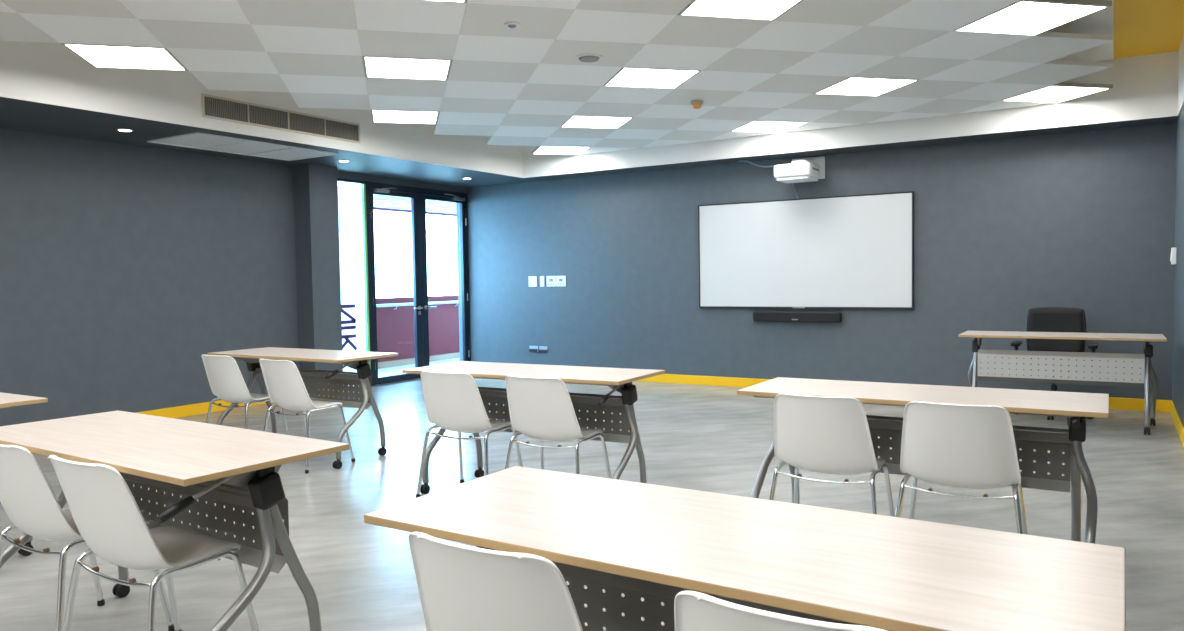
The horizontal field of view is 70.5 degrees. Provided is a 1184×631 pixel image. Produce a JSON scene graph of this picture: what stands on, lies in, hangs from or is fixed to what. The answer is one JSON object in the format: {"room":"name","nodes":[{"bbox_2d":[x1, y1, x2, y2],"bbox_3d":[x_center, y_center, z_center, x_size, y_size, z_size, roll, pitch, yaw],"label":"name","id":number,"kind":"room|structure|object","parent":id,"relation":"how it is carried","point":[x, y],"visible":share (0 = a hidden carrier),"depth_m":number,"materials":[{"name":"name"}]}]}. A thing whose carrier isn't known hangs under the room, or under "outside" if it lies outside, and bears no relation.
{"room":"classroom","nodes":[
{"label":"classroom","id":0,"kind":"room"},
{"bbox_2d":[0,128,466,425],"bbox_3d":[-5.433,-0.509,5.775,0.464,3.350,14.307,1,3,32],"label":"wall","id":1,"kind":"structure","parent":0,"point":[122,266],"depth_m":7.88,"materials":[{"name":"paint"}]},
{"bbox_2d":[136,389,343,417],"bbox_3d":[-5.988,1.120,4.711,0.279,0.108,11.566,1,3,32],"label":"baseboard","id":2,"kind":"structure","parent":1,"relation":"attached to","point":[200,408],"depth_m":8.23,"materials":[{"name":"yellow paint"}]},
{"bbox_2d":[338,184,370,384],"bbox_3d":[-2.922,-0.359,9.935,0.050,2.440,0.669,1,3,32],"label":"window","id":3,"kind":"structure","parent":1,"relation":"in","point":[351,200],"depth_m":10.05,"materials":[{"name":"clear glass"}]},
{"bbox_2d":[372,378,420,386],"bbox_3d":[-2.236,0.825,11.071,0.130,0.012,1.872,1,3,32],"label":"trim","id":4,"kind":"structure","parent":1,"relation":"attached to","point":[418,378],"depth_m":10.58,"materials":[{"name":"silver metal"}]},
{"bbox_2d":[370,187,423,384],"bbox_3d":[-2.460,-0.385,10.625,0.116,2.451,0.878,1,3,32],"label":"door","id":5,"kind":"structure","parent":1,"relation":"in","point":[415,206],"depth_m":10.90,"materials":[{"name":"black metal"}]},
{"bbox_2d":[337,178,470,386],"bbox_3d":[-2.430,-0.403,10.730,0.075,2.500,2.541,1,3,32],"label":"trim","id":6,"kind":"structure","parent":1,"relation":"attached to","point":[369,185],"depth_m":10.28,"materials":[{"name":"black metal"}]},
{"bbox_2d":[419,194,469,365],"bbox_3d":[-1.985,-0.426,11.388,0.116,2.451,0.913,1,3,32],"label":"door","id":7,"kind":"structure","parent":1,"relation":"in","point":[422,198],"depth_m":11.13,"materials":[{"name":"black metal"}]},
{"bbox_2d":[348,358,459,385],"bbox_3d":[-2.884,0.827,12.746,2.860,0.118,9.500,1,3,32],"label":"floor","id":8,"kind":"structure","parent":0,"point":[390,371],"depth_m":12.56,"materials":[{"name":"grey"}]},
{"bbox_2d":[373,194,456,216],"bbox_3d":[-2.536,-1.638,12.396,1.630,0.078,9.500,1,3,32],"label":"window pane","id":9,"kind":"object","parent":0,"point":[380,202],"visible":0.18,"depth_m":12.56,"materials":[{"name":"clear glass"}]},
{"bbox_2d":[376,295,459,361],"bbox_3d":[-3.054,0.207,12.877,0.060,0.960,9.400,1,3,32],"label":"wall","id":10,"kind":"structure","parent":0,"point":[395,328],"depth_m":13.15,"materials":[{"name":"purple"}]},
{"bbox_2d":[376,301,457,309],"bbox_3d":[-2.999,-0.137,12.825,0.084,0.097,9.200,1,3,32],"label":"handrail","id":11,"kind":"object","parent":10,"relation":"attached to","point":[436,302],"visible":0.25,"depth_m":13.00,"materials":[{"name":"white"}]},
{"bbox_2d":[378,352,459,368],"bbox_3d":[-3.046,0.734,12.901,0.120,0.095,9.400,1,3,32],"label":"trim","id":12,"kind":"structure","parent":10,"relation":"attached to","point":[402,362],"depth_m":13.12,"materials":[{"name":"white"}]},
{"bbox_2d":[0,0,1112,154],"bbox_3d":[-1.464,-1.643,3.295,5.962,0.030,13.163,1,3,32],"label":"ceiling","id":13,"kind":"structure","parent":0,"point":[518,86],"depth_m":5.66,"materials":[{"name":"tile"}]},
{"bbox_2d":[64,44,186,70],"bbox_3d":[-3.063,-1.719,5.540,0.576,0.037,0.576,-1,3,-13],"label":"recessed light","id":14,"kind":"object","parent":13,"relation":"in","point":[104,56],"visible":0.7,"depth_m":5.52,"materials":[{"name":"white paint"}]},
{"bbox_2d":[372,110,437,123],"bbox_3d":[-1.716,-1.837,7.696,0.576,0.037,0.576,-1,3,-13],"label":"recessed light","id":15,"kind":"object","parent":13,"relation":"in","point":[379,116],"visible":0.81,"depth_m":7.69,"materials":[{"name":"white paint"}]},
{"bbox_2d":[364,56,450,79],"bbox_3d":[-1.310,-1.765,5.944,0.576,0.037,0.576,-1,3,-13],"label":"recessed light","id":16,"kind":"object","parent":13,"relation":"in","point":[376,67],"visible":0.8,"depth_m":5.93,"materials":[{"name":"white paint"}]},
{"bbox_2d":[426,0,464,2],"bbox_3d":[-0.904,-1.693,4.192,0.576,0.037,0.576,-1,3,-13],"label":"recessed light","id":17,"kind":"object","parent":13,"relation":"in","point":[461,1],"visible":1,"depth_m":4.51,"materials":[{"name":"white paint"}]},
{"bbox_2d":[504,22,519,27],"bbox_3d":[-0.471,-1.708,4.939,0.096,0.026,0.096,1,3,32],"label":"ceiling sensor","id":18,"kind":"object","parent":13,"relation":"attached to","point":[506,24],"visible":1,"depth_m":4.92,"materials":[{"name":"white paint"}]},
{"bbox_2d":[533,146,589,154],"bbox_3d":[-0.368,-1.955,9.853,0.576,0.037,0.576,-1,3,-13],"label":"recessed light","id":19,"kind":"object","parent":13,"relation":"in","point":[542,149],"visible":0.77,"depth_m":9.85,"materials":[{"name":"white paint"}]},
{"bbox_2d":[575,53,602,61],"bbox_3d":[-0.020,-1.749,5.703,0.184,0.022,0.184,1,3,32],"label":"ceiling detector","id":20,"kind":"object","parent":13,"relation":"attached to","point":[588,57],"visible":1,"depth_m":5.66,"materials":[{"name":"white paint"}]},
{"bbox_2d":[578,56,599,61],"bbox_3d":[-0.020,-1.745,5.703,0.144,0.014,0.144,1,3,32],"label":"grille","id":21,"kind":"object","parent":20,"relation":"attached to","point":[580,58],"depth_m":5.68,"materials":[{"name":"grey"}]},
{"bbox_2d":[561,116,632,128],"bbox_3d":[0.038,-1.883,8.100,0.576,0.037,0.576,-1,3,-13],"label":"recessed light","id":22,"kind":"object","parent":13,"relation":"in","point":[574,121],"visible":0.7,"depth_m":8.09,"materials":[{"name":"white paint"}]},
{"bbox_2d":[605,67,698,88],"bbox_3d":[0.444,-1.811,6.348,0.576,0.037,0.576,-1,3,-13],"label":"recessed light","id":23,"kind":"object","parent":13,"relation":"in","point":[626,77],"visible":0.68,"depth_m":6.33,"materials":[{"name":"white paint"}]},
{"bbox_2d":[691,100,702,108],"bbox_3d":[0.901,-1.810,7.191,0.110,0.063,0.110,1,3,32],"label":"beacon","id":24,"kind":"object","parent":13,"relation":"attached to","point":[696,104],"visible":1,"depth_m":7.16,"materials":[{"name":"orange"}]},
{"bbox_2d":[680,0,801,20],"bbox_3d":[0.849,-1.739,4.596,0.576,0.037,0.576,-1,3,-13],"label":"recessed light","id":25,"kind":"object","parent":13,"relation":"in","point":[739,9],"visible":0.82,"depth_m":4.72,"materials":[{"name":"white paint"}]},
{"bbox_2d":[731,121,807,132],"bbox_3d":[1.791,-1.929,8.505,0.576,0.037,0.576,-1,3,-13],"label":"recessed light","id":26,"kind":"object","parent":13,"relation":"in","point":[754,126],"visible":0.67,"depth_m":8.49,"materials":[{"name":"white paint"}]},
{"bbox_2d":[815,77,917,95],"bbox_3d":[2.197,-1.857,6.752,0.576,0.037,0.576,-1,3,-13],"label":"recessed light","id":27,"kind":"object","parent":13,"relation":"in","point":[858,86],"visible":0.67,"depth_m":6.74,"materials":[{"name":"white paint"}]},
{"bbox_2d":[955,0,1107,35],"bbox_3d":[2.603,-1.784,5.000,0.576,0.037,0.576,-1,3,-13],"label":"recessed light","id":28,"kind":"object","parent":13,"relation":"in","point":[1023,17],"visible":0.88,"depth_m":4.98,"materials":[{"name":"white paint"}]},
{"bbox_2d":[1002,82,1110,102],"bbox_3d":[3.950,-1.902,7.157,0.576,0.037,0.576,-1,3,-13],"label":"recessed light","id":29,"kind":"object","parent":13,"relation":"in","point":[1051,94],"visible":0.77,"depth_m":7.14,"materials":[{"name":"white paint"}]},
{"bbox_2d":[1007,86,1104,101],"bbox_3d":[3.951,-1.897,7.157,0.560,0.020,0.560,-1,3,-13],"label":"diffuser","id":30,"kind":"object","parent":29,"relation":"attached to","point":[1051,93],"depth_m":7.14,"materials":[{"name":"white plastic"}]},
{"bbox_2d":[0,97,1178,187],"bbox_3d":[-2.012,-1.437,3.595,8.158,0.030,14.107,1,3,32],"label":"ceiling","id":31,"kind":"structure","parent":0,"point":[15,114],"depth_m":7.97,"materials":[{"name":"grey paint"}]},
{"bbox_2d":[117,129,132,131],"bbox_3d":[-3.888,-1.547,6.976,0.120,0.018,0.120,1,3,32],"label":"recessed light","id":32,"kind":"object","parent":31,"relation":"in","point":[121,130],"visible":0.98,"depth_m":6.97,"materials":[{"name":"white paint"}]},
{"bbox_2d":[147,132,337,160],"bbox_3d":[-3.270,-1.592,7.968,0.750,0.012,1.530,1,3,32],"label":"ceiling vent","id":33,"kind":"object","parent":31,"relation":"in","point":[197,140],"visible":1,"depth_m":7.89,"materials":[{"name":"white metal"}]},
{"bbox_2d":[738,160,774,166],"bbox_3d":[1.851,-1.679,9.263,0.536,0.125,0.047,1,3,37],"label":"cable","id":34,"kind":"object","parent":31,"relation":"hanging from","point":[740,160],"visible":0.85,"depth_m":9.30,"materials":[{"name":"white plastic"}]},
{"bbox_2d":[0,378,1183,630],"bbox_3d":[-1.970,1.196,3.713,8.558,0.080,14.507,1,3,32],"label":"floor","id":35,"kind":"structure","parent":0,"point":[708,438],"depth_m":4.86,"materials":[{"name":"grey plastic"}]},
{"bbox_2d":[0,392,47,555],"bbox_3d":[-3.370,0.778,4.156,1.468,0.758,0.587,1,3,32],"label":"table","id":36,"kind":"object","parent":35,"relation":"on","point":[7,400],"visible":0.33,"depth_m":3.99,"materials":[{"name":"beige wood"}]},
{"bbox_2d":[0,444,174,630],"bbox_3d":[-1.901,0.800,3.042,0.536,0.767,0.487,1,3,32],"label":"shell chair","id":37,"kind":"object","parent":35,"relation":"on","point":[27,498],"visible":0.71,"depth_m":2.84,"materials":[{"name":"white plastic"}]},
{"bbox_2d":[48,455,258,630],"bbox_3d":[-1.435,0.807,2.731,0.536,0.767,0.487,1,3,32],"label":"shell chair","id":38,"kind":"object","parent":35,"relation":"on","point":[105,512],"visible":1,"depth_m":2.56,"materials":[{"name":"white plastic"}]},
{"bbox_2d":[0,410,348,630],"bbox_3d":[-1.565,0.804,2.936,1.468,0.758,0.587,1,3,34],"label":"table","id":39,"kind":"object","parent":35,"relation":"on","point":[229,467],"visible":0.76,"depth_m":2.77,"materials":[{"name":"beige wood"}]},
{"bbox_2d":[201,354,288,434],"bbox_3d":[-2.650,0.663,6.367,0.536,0.767,0.487,1,3,32],"label":"shell chair","id":40,"kind":"object","parent":35,"relation":"on","point":[225,378],"visible":0.76,"depth_m":6.19,"materials":[{"name":"white plastic"}]},
{"bbox_2d":[207,347,397,468],"bbox_3d":[-2.205,0.662,6.348,1.468,0.758,0.587,1,3,32],"label":"table","id":41,"kind":"object","parent":35,"relation":"on","point":[357,360],"visible":0.66,"depth_m":6.25,"materials":[{"name":"beige wood"}]},
{"bbox_2d":[259,359,354,473],"bbox_3d":[-2.050,0.673,5.941,0.536,0.767,0.487,1,3,34],"label":"shell chair","id":42,"kind":"object","parent":35,"relation":"on","point":[285,386],"visible":0.93,"depth_m":5.77,"materials":[{"name":"white plastic"}]},
{"bbox_2d":[416,371,522,497],"bbox_3d":[-0.732,0.695,4.994,0.536,0.767,0.487,1,3,30],"label":"shell chair","id":43,"kind":"object","parent":35,"relation":"on","point":[453,401],"visible":0.88,"depth_m":4.83,"materials":[{"name":"white plastic"}]},
{"bbox_2d":[408,532,582,630],"bbox_3d":[-0.117,0.825,1.869,0.536,0.767,0.487,1,3,32],"label":"shell chair","id":44,"kind":"object","parent":35,"relation":"on","point":[461,587],"visible":1,"depth_m":1.66,"materials":[{"name":"white plastic"}]},
{"bbox_2d":[402,361,664,493],"bbox_3d":[-0.355,0.697,4.916,1.481,0.758,0.605,1,3,30],"label":"table","id":45,"kind":"object","parent":35,"relation":"on","point":[620,380],"visible":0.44,"depth_m":4.81,"materials":[{"name":"beige wood"}]},
{"bbox_2d":[505,375,611,478],"bbox_3d":[-0.203,0.700,4.695,0.536,0.767,0.487,1,3,31],"label":"shell chair","id":46,"kind":"object","parent":35,"relation":"on","point":[541,409],"visible":0.85,"depth_m":4.53,"materials":[{"name":"white plastic"}]},
{"bbox_2d":[364,466,1125,630],"bbox_3d":[0.250,0.828,1.766,1.468,0.758,0.587,1,3,32],"label":"table","id":47,"kind":"object","parent":35,"relation":"on","point":[653,543],"visible":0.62,"depth_m":1.65,"materials":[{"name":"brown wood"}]},
{"bbox_2d":[674,591,886,630],"bbox_3d":[0.415,0.832,1.515,0.536,0.767,0.487,1,3,32],"label":"shell chair","id":48,"kind":"object","parent":35,"relation":"on","point":[693,610],"visible":1,"depth_m":1.35,"materials":[{"name":"white plastic"}]},
{"bbox_2d":[769,393,894,516],"bbox_3d":[1.092,0.718,3.834,0.536,0.767,0.487,1,3,32],"label":"shell chair","id":49,"kind":"object","parent":35,"relation":"on","point":[819,434],"visible":0.84,"depth_m":3.67,"materials":[{"name":"white plastic"}]},
{"bbox_2d":[737,377,1108,543],"bbox_3d":[1.440,0.721,3.741,1.468,0.758,0.601,1,3,32],"label":"table","id":50,"kind":"object","parent":35,"relation":"on","point":[1075,406],"visible":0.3,"depth_m":3.60,"materials":[{"name":"beige wood"}]},
{"bbox_2d":[895,401,1027,534],"bbox_3d":[1.565,0.723,3.552,0.536,0.767,0.487,1,3,30],"label":"shell chair","id":51,"kind":"object","parent":35,"relation":"on","point":[951,445],"visible":0.84,"depth_m":3.38,"materials":[{"name":"white plastic"}]},
{"bbox_2d":[1010,307,1097,419],"bbox_3d":[4.111,0.412,7.464,0.675,0.958,0.619,1,3,32],"label":"office chair","id":52,"kind":"object","parent":35,"relation":"on","point":[1039,319],"visible":0.5,"depth_m":7.65,"materials":[{"name":"black plastic"}]},
{"bbox_2d":[958,331,1166,434],"bbox_3d":[3.903,0.535,7.020,1.468,0.758,0.587,1,3,32],"label":"table","id":53,"kind":"object","parent":35,"relation":"on","point":[1143,360],"visible":0.87,"depth_m":6.87,"materials":[{"name":"grey metal"}]},
{"bbox_2d":[456,123,1175,399],"bbox_3d":[1.779,-0.799,9.705,8.558,3.350,0.200,1,3,32],"label":"wall","id":54,"kind":"structure","parent":0,"point":[1005,228],"depth_m":8.86,"materials":[{"name":"paint"}]},
{"bbox_2d":[529,276,536,286],"bbox_3d":[-0.793,-0.454,11.194,0.135,0.140,0.022,1,3,32],"label":"wall switch","id":55,"kind":"object","parent":54,"relation":"attached to","point":[532,279],"visible":1,"depth_m":11.18,"materials":[{"name":"white plastic"}]},
{"bbox_2d":[529,346,537,351],"bbox_3d":[-0.784,0.448,11.235,0.135,0.080,0.026,1,3,32],"label":"power outlet","id":56,"kind":"object","parent":54,"relation":"attached to","point":[532,348],"visible":1,"depth_m":11.22,"materials":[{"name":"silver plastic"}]},
{"bbox_2d":[540,276,543,286],"bbox_3d":[-0.663,-0.453,11.113,0.066,0.140,0.022,1,3,32],"label":"wall switch","id":57,"kind":"object","parent":54,"relation":"attached to","point":[541,277],"visible":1,"depth_m":11.11,"materials":[{"name":"white plastic"}]},
{"bbox_2d":[539,346,547,352],"bbox_3d":[-0.651,0.453,11.152,0.128,0.084,0.026,1,3,32],"label":"power outlet","id":58,"kind":"object","parent":54,"relation":"attached to","point":[542,349],"visible":1,"depth_m":11.15,"materials":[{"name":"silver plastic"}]},
{"bbox_2d":[547,276,555,286],"bbox_3d":[-0.537,-0.451,11.038,0.146,0.140,0.016,1,3,32],"label":"wall switch","id":59,"kind":"object","parent":54,"relation":"attached to","point":[551,280],"visible":1,"depth_m":11.03,"materials":[{"name":"white plastic"}]},
{"bbox_2d":[556,276,565,285],"bbox_3d":[-0.405,-0.450,10.956,0.145,0.140,0.016,1,3,32],"label":"wall switch","id":60,"kind":"object","parent":54,"relation":"attached to","point":[560,280],"visible":1,"depth_m":10.95,"materials":[{"name":"white plastic"}]},
{"bbox_2d":[753,311,841,321],"bbox_3d":[2.260,0.013,9.270,0.990,0.112,0.106,1,3,32],"label":"soundbar","id":61,"kind":"object","parent":54,"relation":"attached to","point":[772,316],"visible":1,"depth_m":9.22,"materials":[{"name":"black plastic"}]},
{"bbox_2d":[774,156,824,182],"bbox_3d":[2.219,-1.576,8.975,0.410,0.275,0.503,1,3,32],"label":"projector","id":62,"kind":"object","parent":54,"relation":"attached to","point":[811,169],"visible":1,"depth_m":8.82,"materials":[{"name":"white paint"}]},
{"bbox_2d":[698,191,913,308],"bbox_3d":[2.286,-0.679,9.250,2.402,1.210,0.048,1,3,32],"label":"whiteboard","id":63,"kind":"object","parent":54,"relation":"attached to","point":[850,251],"visible":1,"depth_m":9.17,"materials":[{"name":"white plastic"}]},
{"bbox_2d":[637,374,1171,411],"bbox_3d":[1.747,0.776,9.684,8.158,0.108,0.015,1,3,32],"label":"baseboard","id":64,"kind":"structure","parent":54,"relation":"attached to","point":[1114,402],"depth_m":9.71,"materials":[{"name":"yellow paint"}]},
{"bbox_2d":[1045,0,1183,61],"bbox_3d":[-1.571,-1.992,2.993,6.984,0.100,13.803,1,3,32],"label":"ceiling","id":65,"kind":"structure","parent":0,"point":[1136,27],"depth_m":6.37,"materials":[{"name":"yellow paint"}]},
{"bbox_2d":[1172,106,1183,425],"bbox_3d":[1.579,-0.427,1.474,0.200,3.350,14.207,1,3,32],"label":"wall","id":66,"kind":"structure","parent":0,"point":[1178,306],"depth_m":6.89,"materials":[{"name":"paint"}]},
{"bbox_2d":[0,41,1178,177],"bbox_3d":[-1.580,-1.675,3.070,6.876,0.541,13.695,1,3,32],"label":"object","id":67,"kind":"structure","parent":66,"relation":"attached to","point":[1144,86],"depth_m":7.53,"materials":[{"name":"white paint"}]},
{"bbox_2d":[201,93,360,142],"bbox_3d":[-2.767,-1.775,7.638,0.012,0.192,1.706,1,3,32],"label":"air vent","id":68,"kind":"object","parent":67,"relation":"in","point":[213,107],"visible":1,"depth_m":7.54,"materials":[{"name":"beige metal"}]},
{"bbox_2d":[1170,247,1175,263],"bbox_3d":[5.046,-0.516,7.278,0.041,0.145,0.110,1,3,32],"label":"wall switch","id":69,"kind":"object","parent":66,"relation":"attached to","point":[1173,250],"visible":1,"depth_m":7.23,"materials":[{"name":"white plastic"}]},
{"bbox_2d":[1170,401,1183,445],"bbox_3d":[1.482,1.143,1.553,0.015,0.108,14.092,1,3,32],"label":"baseboard","id":70,"kind":"structure","parent":66,"relation":"attached to","point":[1179,426],"depth_m":6.66,"materials":[{"name":"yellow paint"}]},
{"bbox_2d":[1178,35,1183,114],"bbox_3d":[1.332,-1.640,1.253,0.013,0.539,13.683,1,3,32],"label":"trim","id":71,"kind":"structure","parent":66,"relation":"attached to","point":[1181,49],"depth_m":6.74,"materials":[{"name":"white paint"}]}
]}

